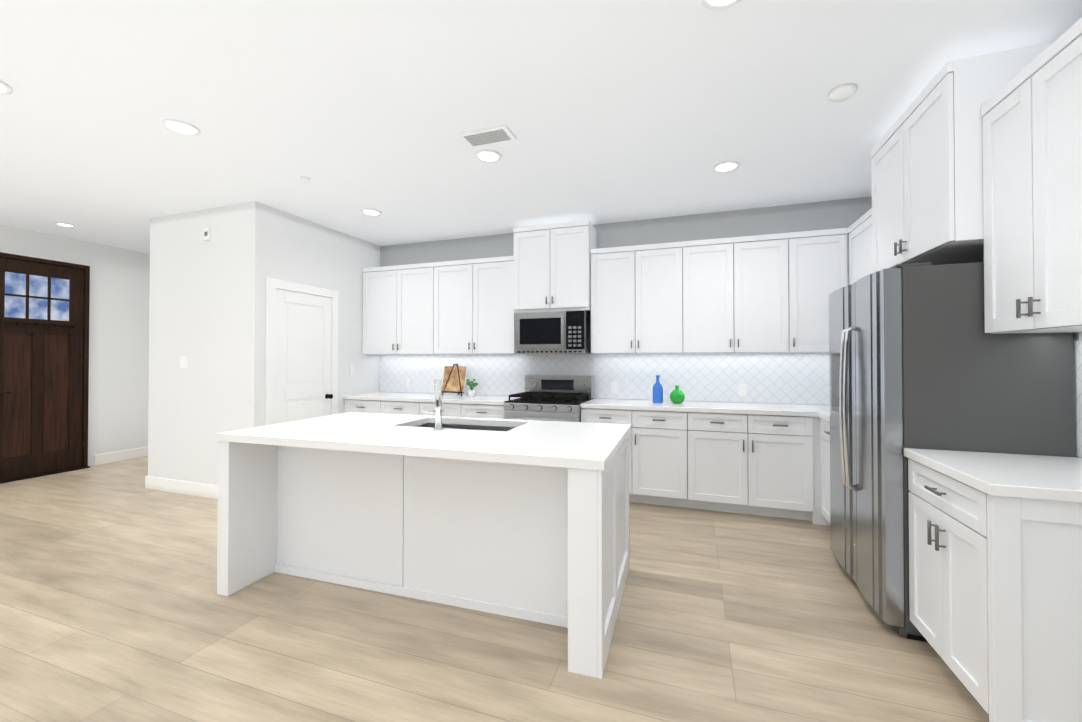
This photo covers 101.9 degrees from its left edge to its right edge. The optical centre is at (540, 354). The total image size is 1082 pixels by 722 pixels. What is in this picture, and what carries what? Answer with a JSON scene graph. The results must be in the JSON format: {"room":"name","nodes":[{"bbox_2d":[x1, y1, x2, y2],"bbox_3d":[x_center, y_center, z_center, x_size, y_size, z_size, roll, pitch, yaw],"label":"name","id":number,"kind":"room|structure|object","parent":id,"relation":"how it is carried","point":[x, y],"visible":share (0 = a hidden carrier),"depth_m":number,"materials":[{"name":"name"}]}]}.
{"room":"kitchen","nodes":[
{"label":"kitchen","id":0,"kind":"room"},
{"bbox_2d":[0,225,147,465],"bbox_3d":[-6.321,-0.030,3.763,0.120,2.810,11.000,0,-1,19],"label":"wall","id":1,"kind":"structure","parent":0,"point":[118,276],"depth_m":5.70,"materials":[{"name":"paint"}]},
{"bbox_2d":[0,252,89,483],"bbox_3d":[-5.758,0.138,5.032,0.112,2.500,0.880,0,-1,19],"label":"front door","id":2,"kind":"structure","parent":1,"relation":"in","point":[44,351],"depth_m":5.08,"materials":[{"name":"brown wood"}]},
{"bbox_2d":[0,251,89,430],"bbox_3d":[-5.806,0.126,5.049,0.012,2.525,0.930,0,-1,19],"label":"door frame","id":3,"kind":"structure","parent":1,"relation":"attached to","point":[61,261],"depth_m":5.27,"materials":[{"name":"paint"}]},
{"bbox_2d":[94,447,147,464],"bbox_3d":[-5.062,1.345,7.182,0.015,0.130,3.490,0,-1,19],"label":"baseboard","id":4,"kind":"structure","parent":1,"relation":"attached to","point":[111,457],"depth_m":5.78,"materials":[{"name":"paint"}]},
{"bbox_2d":[144,201,379,484],"bbox_3d":[-3.088,-0.016,5.125,1.500,2.810,1.710,0,-1,19],"label":"wall","id":5,"kind":"structure","parent":0,"point":[182,287],"depth_m":4.36,"materials":[{"name":"paint"}]},
{"bbox_2d":[146,476,217,498],"bbox_3d":[-3.344,1.316,4.303,1.485,0.130,0.045,0,-1,19],"label":"baseboard","id":6,"kind":"structure","parent":5,"relation":"attached to","point":[184,487],"depth_m":4.35,"materials":[{"name":"paint"}]},
{"bbox_2d":[180,356,187,367],"bbox_3d":[-3.568,0.071,4.381,0.120,0.116,0.008,0,-1,19],"label":"light switch","id":7,"kind":"object","parent":5,"relation":"attached to","point":[183,361],"visible":1,"depth_m":4.38,"materials":[{"name":"white plastic"}]},
{"bbox_2d":[203,228,210,240],"bbox_3d":[-3.258,-1.180,4.279,0.080,0.120,0.022,0,-1,19],"label":"sensor","id":8,"kind":"object","parent":5,"relation":"attached to","point":[206,234],"visible":1,"depth_m":4.27,"materials":[{"name":"white plastic"}]},
{"bbox_2d":[265,277,338,424],"bbox_3d":[-2.468,0.324,4.590,0.020,2.120,0.890,0,-1,19],"label":"door frame","id":9,"kind":"structure","parent":5,"relation":"attached to","point":[272,285],"depth_m":4.25,"materials":[{"name":"paint"}]},
{"bbox_2d":[275,289,332,423],"bbox_3d":[-2.436,0.366,4.578,0.085,2.019,0.704,0,-1,19],"label":"pantry door","id":10,"kind":"structure","parent":5,"relation":"in","point":[303,329],"depth_m":4.56,"materials":[{"name":"paint"}]},
{"bbox_2d":[0,456,988,721],"bbox_3d":[-2.038,1.391,2.795,12.000,0.050,12.000,0,-1,19],"label":"floor","id":11,"kind":"structure","parent":0,"point":[114,606],"depth_m":2.10,"materials":[{"name":"brown wood"}]},
{"bbox_2d":[344,400,422,414],"bbox_3d":[-1.679,0.953,5.224,1.088,0.874,0.617,0,-1,19],"label":"base cabinet","id":12,"kind":"object","parent":11,"relation":"on","point":[364,406],"depth_m":4.93,"materials":[{"name":"white wood"}]},
{"bbox_2d":[343,392,521,403],"bbox_3d":[-1.228,0.493,5.065,2.049,0.040,0.631,0,-1,19],"label":"countertop","id":13,"kind":"structure","parent":12,"relation":"on","point":[416,398],"depth_m":4.87,"materials":[{"name":"white stone"}]},
{"bbox_2d":[442,364,466,395],"bbox_3d":[-1.009,0.288,5.166,0.300,0.375,0.182,0,-1,19],"label":"cutting board","id":14,"kind":"object","parent":13,"relation":"on","point":[454,378],"visible":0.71,"depth_m":5.13,"materials":[{"name":"brown wood"}]},
{"bbox_2d":[466,379,477,396],"bbox_3d":[-0.792,0.373,5.019,0.155,0.198,0.143,0,-1,19],"label":"potted plant","id":15,"kind":"object","parent":13,"relation":"on","point":[471,392],"visible":1,"depth_m":5.00,"materials":[{"name":"green plant"}]},
{"bbox_2d":[217,431,630,678],"bbox_3d":[-0.633,0.928,2.687,2.206,0.874,1.082,0,-1,18],"label":"kitchen island","id":16,"kind":"object","parent":11,"relation":"on","point":[523,519],"depth_m":2.43,"materials":[{"name":"white wood"}]},
{"bbox_2d":[214,412,631,470],"bbox_3d":[-0.637,0.470,2.679,2.230,0.041,1.080,0,-1,18],"label":"island countertop","id":17,"kind":"structure","parent":16,"relation":"on","point":[527,443],"depth_m":2.41,"materials":[{"name":"white stone"}]},
{"bbox_2d":[423,404,503,418],"bbox_3d":[-0.771,0.950,4.909,1.087,0.874,0.617,0,-1,19],"label":"base cabinet","id":18,"kind":"object","parent":11,"relation":"on","point":[455,410],"depth_m":4.58,"materials":[{"name":"white wood"}]},
{"bbox_2d":[504,375,593,421],"bbox_3d":[0.086,0.800,4.536,0.770,1.164,0.732,0,-1,19],"label":"range","id":19,"kind":"object","parent":11,"relation":"on","point":[554,397],"visible":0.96,"depth_m":4.38,"materials":[{"name":"silver metal"}]},
{"bbox_2d":[581,408,698,508],"bbox_3d":[0.966,0.944,4.308,1.031,0.874,0.617,0,-1,19],"label":"base cabinet","id":20,"kind":"object","parent":11,"relation":"on","point":[663,458],"depth_m":3.96,"materials":[{"name":"white wood"}]},
{"bbox_2d":[695,412,814,523],"bbox_3d":[1.821,0.941,4.012,1.030,0.874,0.617,0,-1,19],"label":"base cabinet","id":21,"kind":"object","parent":11,"relation":"on","point":[753,465],"depth_m":3.70,"materials":[{"name":"white wood"}]},
{"bbox_2d":[580,400,829,415],"bbox_3d":[1.704,0.483,4.050,2.598,0.040,0.631,0,-1,19],"label":"countertop","id":22,"kind":"structure","parent":21,"relation":"on","point":[627,405],"depth_m":3.94,"materials":[{"name":"white stone"}]},
{"bbox_2d":[652,375,662,402],"bbox_3d":[1.135,0.330,4.268,0.100,0.268,0.100,0,-1,19],"label":"bottle","id":23,"kind":"object","parent":22,"relation":"on","point":[657,393],"visible":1,"depth_m":4.23,"materials":[{"name":"blue glass"}]},
{"bbox_2d":[670,385,684,402],"bbox_3d":[1.318,0.379,4.247,0.144,0.170,0.144,0,-1,19],"label":"vase","id":24,"kind":"object","parent":22,"relation":"on","point":[677,395],"visible":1,"depth_m":4.20,"materials":[{"name":"green glass"}]},
{"bbox_2d":[815,416,818,524],"bbox_3d":[2.591,0.939,3.745,0.725,0.874,0.617,0,-1,19],"label":"base cabinet","id":25,"kind":"object","parent":11,"relation":"on","point":[816,417],"depth_m":3.56,"materials":[{"name":"white wood"}]},
{"bbox_2d":[819,420,962,525],"bbox_3d":[2.446,0.933,3.160,0.617,0.874,0.622,0,-1,19],"label":"base cabinet","id":26,"kind":"object","parent":11,"relation":"on","point":[824,428],"depth_m":3.45,"materials":[{"name":"white wood"}]},
{"bbox_2d":[819,412,829,423],"bbox_3d":[2.433,0.474,3.151,0.632,0.040,0.588,0,-1,19],"label":"countertop","id":27,"kind":"structure","parent":26,"relation":"on","point":[822,415],"depth_m":3.39,"materials":[{"name":"white stone"}]},
{"bbox_2d":[829,262,1074,641],"bbox_3d":[2.111,0.462,2.461,0.763,1.800,0.915,0,-1,19],"label":"refrigerator","id":28,"kind":"object","parent":11,"relation":"on","point":[919,358],"visible":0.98,"depth_m":2.10,"materials":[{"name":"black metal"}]},
{"bbox_2d":[905,456,1081,721],"bbox_3d":[1.939,0.918,1.697,0.617,0.874,0.617,0,-1,19],"label":"base cabinet","id":29,"kind":"object","parent":11,"relation":"on","point":[995,574],"depth_m":1.49,"materials":[{"name":"white wood"}]},
{"bbox_2d":[904,448,1081,503],"bbox_3d":[1.927,0.459,1.690,0.632,0.040,0.647,0,-1,19],"label":"countertop","id":30,"kind":"structure","parent":29,"relation":"on","point":[1009,476],"depth_m":1.66,"materials":[{"name":"white stone"}]},
{"bbox_2d":[0,0,1081,253],"bbox_3d":[-2.038,-1.494,2.824,12.000,0.100,12.000,0,-1,19],"label":"ceiling","id":31,"kind":"structure","parent":0,"point":[616,110],"depth_m":2.52,"materials":[{"name":"paint"}]},
{"bbox_2d":[0,81,12,94],"bbox_3d":[-2.950,-1.443,2.330,0.190,0.012,0.190,0,-1,19],"label":"recessed light","id":32,"kind":"object","parent":31,"relation":"in","point":[5,88],"visible":0.94,"depth_m":2.38,"materials":[{"name":"paint"}]},
{"bbox_2d":[54,222,75,226],"bbox_3d":[-5.186,-1.418,4.781,0.160,0.012,0.160,0,-1,19],"label":"recessed light","id":33,"kind":"object","parent":31,"relation":"in","point":[64,224],"visible":1,"depth_m":4.76,"materials":[{"name":"paint"}]},
{"bbox_2d":[162,119,200,135],"bbox_3d":[-2.276,-1.438,2.779,0.190,0.012,0.190,0,-1,19],"label":"recessed light","id":34,"kind":"object","parent":31,"relation":"in","point":[181,127],"visible":0.96,"depth_m":2.77,"materials":[{"name":"paint"}]},
{"bbox_2d":[300,176,310,181],"bbox_3d":[-1.918,-1.427,3.568,0.080,0.020,0.080,0,-1,19],"label":"ceiling sensor","id":35,"kind":"object","parent":31,"relation":"attached to","point":[304,179],"visible":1,"depth_m":3.55,"materials":[{"name":"white plastic"}]},
{"bbox_2d":[361,209,380,215],"bbox_3d":[-1.691,-1.422,4.375,0.190,0.012,0.190,0,-1,19],"label":"recessed light","id":36,"kind":"object","parent":31,"relation":"in","point":[372,212],"visible":0.98,"depth_m":4.37,"materials":[{"name":"paint"}]},
{"bbox_2d":[458,125,515,147],"bbox_3d":[-0.352,-1.436,2.893,0.340,0.014,0.180,0,-1,19],"label":"ceiling vent","id":37,"kind":"object","parent":31,"relation":"in","point":[488,136],"visible":0.98,"depth_m":2.87,"materials":[{"name":"metal"}]},
{"bbox_2d":[475,149,500,162],"bbox_3d":[-0.380,-1.434,3.170,0.190,0.012,0.190,0,-1,19],"label":"recessed light","id":38,"kind":"object","parent":31,"relation":"in","point":[489,156],"visible":0.98,"depth_m":3.16,"materials":[{"name":"paint"}]},
{"bbox_2d":[700,0,740,9],"bbox_3d":[0.732,-1.449,1.745,0.190,0.012,0.190,0,-1,19],"label":"recessed light","id":39,"kind":"object","parent":31,"relation":"in","point":[716,4],"visible":1,"depth_m":1.80,"materials":[{"name":"paint"}]},
{"bbox_2d":[713,161,739,172],"bbox_3d":[1.410,-1.433,3.344,0.190,0.012,0.190,0,-1,19],"label":"recessed light","id":40,"kind":"object","parent":31,"relation":"in","point":[724,166],"visible":1,"depth_m":3.33,"materials":[{"name":"paint"}]},
{"bbox_2d":[828,83,856,101],"bbox_3d":[1.651,-1.431,2.403,0.130,0.034,0.130,0,-1,19],"label":"smoke detector","id":41,"kind":"object","parent":31,"relation":"attached to","point":[843,92],"visible":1,"depth_m":2.38,"materials":[{"name":"white plastic"}]},
{"bbox_2d":[380,196,871,404],"bbox_3d":[0.547,-0.019,4.851,5.550,2.810,0.130,0,-1,19],"label":"wall","id":42,"kind":"structure","parent":0,"point":[790,378],"depth_m":4.55,"materials":[{"name":"tile"}]},
{"bbox_2d":[362,262,437,353],"bbox_3d":[-1.637,-0.539,5.378,1.077,1.060,0.327,0,-1,19],"label":"upper cabinet","id":43,"kind":"object","parent":42,"relation":"attached to","point":[400,302],"depth_m":5.22,"materials":[{"name":"white wood"}]},
{"bbox_2d":[406,378,410,387],"bbox_3d":[-1.672,0.353,5.544,0.075,0.116,0.008,0,-1,19],"label":"electrical outlet","id":44,"kind":"object","parent":42,"relation":"attached to","point":[408,382],"visible":1,"depth_m":5.54,"materials":[{"name":"white plastic"}]},
{"bbox_2d":[438,256,514,353],"bbox_3d":[-0.739,-0.542,5.067,1.076,1.060,0.327,0,-1,19],"label":"upper cabinet","id":45,"kind":"object","parent":42,"relation":"attached to","point":[474,316],"depth_m":4.89,"materials":[{"name":"white wood"}]},
{"bbox_2d":[510,220,596,313],"bbox_3d":[0.155,-0.908,4.735,0.826,0.906,0.377,0,-1,19],"label":"upper cabinet","id":46,"kind":"object","parent":42,"relation":"attached to","point":[550,263],"depth_m":4.55,"materials":[{"name":"white wood"}]},
{"bbox_2d":[515,310,592,353],"bbox_3d":[0.138,-0.230,4.694,0.760,0.440,0.450,0,-1,19],"label":"microwave","id":47,"kind":"object","parent":46,"relation":"attached to","point":[558,332],"visible":1,"depth_m":4.52,"materials":[{"name":"silver metal"}]},
{"bbox_2d":[611,382,617,392],"bbox_3d":[0.785,0.345,4.693,0.075,0.116,0.008,0,-1,19],"label":"electrical outlet","id":48,"kind":"object","parent":42,"relation":"attached to","point":[614,387],"visible":1,"depth_m":4.69,"materials":[{"name":"white plastic"}]},
{"bbox_2d":[590,241,689,353],"bbox_3d":[1.009,-0.548,4.462,0.956,1.060,0.327,0,-1,19],"label":"upper cabinet","id":49,"kind":"object","parent":42,"relation":"attached to","point":[640,294],"depth_m":4.30,"materials":[{"name":"white wood"}]},
{"bbox_2d":[690,234,777,352],"bbox_3d":[1.823,-0.551,4.180,1.019,1.060,0.327,0,-1,19],"label":"upper cabinet","id":50,"kind":"object","parent":42,"relation":"attached to","point":[734,280],"depth_m":4.02,"materials":[{"name":"white wood"}]},
{"bbox_2d":[738,384,746,395],"bbox_3d":[1.966,0.341,4.284,0.075,0.116,0.008,0,-1,19],"label":"electrical outlet","id":51,"kind":"object","parent":42,"relation":"attached to","point":[742,389],"visible":1,"depth_m":4.28,"materials":[{"name":"white plastic"}]},
{"bbox_2d":[778,228,841,352],"bbox_3d":[2.428,-0.553,3.936,0.535,1.060,0.392,0,-1,19],"label":"upper cabinet","id":52,"kind":"object","parent":42,"relation":"attached to","point":[809,262],"depth_m":3.84,"materials":[{"name":"white wood"}]},
{"bbox_2d":[1055,17,1081,457],"bbox_3d":[2.152,-0.055,1.200,0.129,2.810,5.700,0,-1,19],"label":"wall","id":53,"kind":"structure","parent":0,"point":[1077,335],"depth_m":1.90,"materials":[{"name":"paint"}]},
{"bbox_2d":[842,209,869,286],"bbox_3d":[2.601,-0.560,3.284,0.395,1.060,0.898,0,-1,19],"label":"upper cabinet","id":54,"kind":"object","parent":53,"relation":"attached to","point":[855,238],"depth_m":3.58,"materials":[{"name":"white wood"}]},
{"bbox_2d":[870,45,1041,273],"bbox_3d":[2.274,-0.951,2.424,0.447,0.845,0.944,0,-1,19],"label":"upper cabinet","id":55,"kind":"object","parent":53,"relation":"attached to","point":[975,159],"depth_m":2.20,"materials":[{"name":"white wood"}]},
{"bbox_2d":[978,18,1081,333],"bbox_3d":[2.075,-0.624,1.661,0.327,1.045,0.619,0,-1,19],"label":"upper cabinet","id":56,"kind":"object","parent":53,"relation":"attached to","point":[1030,124],"depth_m":1.70,"materials":[{"name":"white wood"}]}
]}

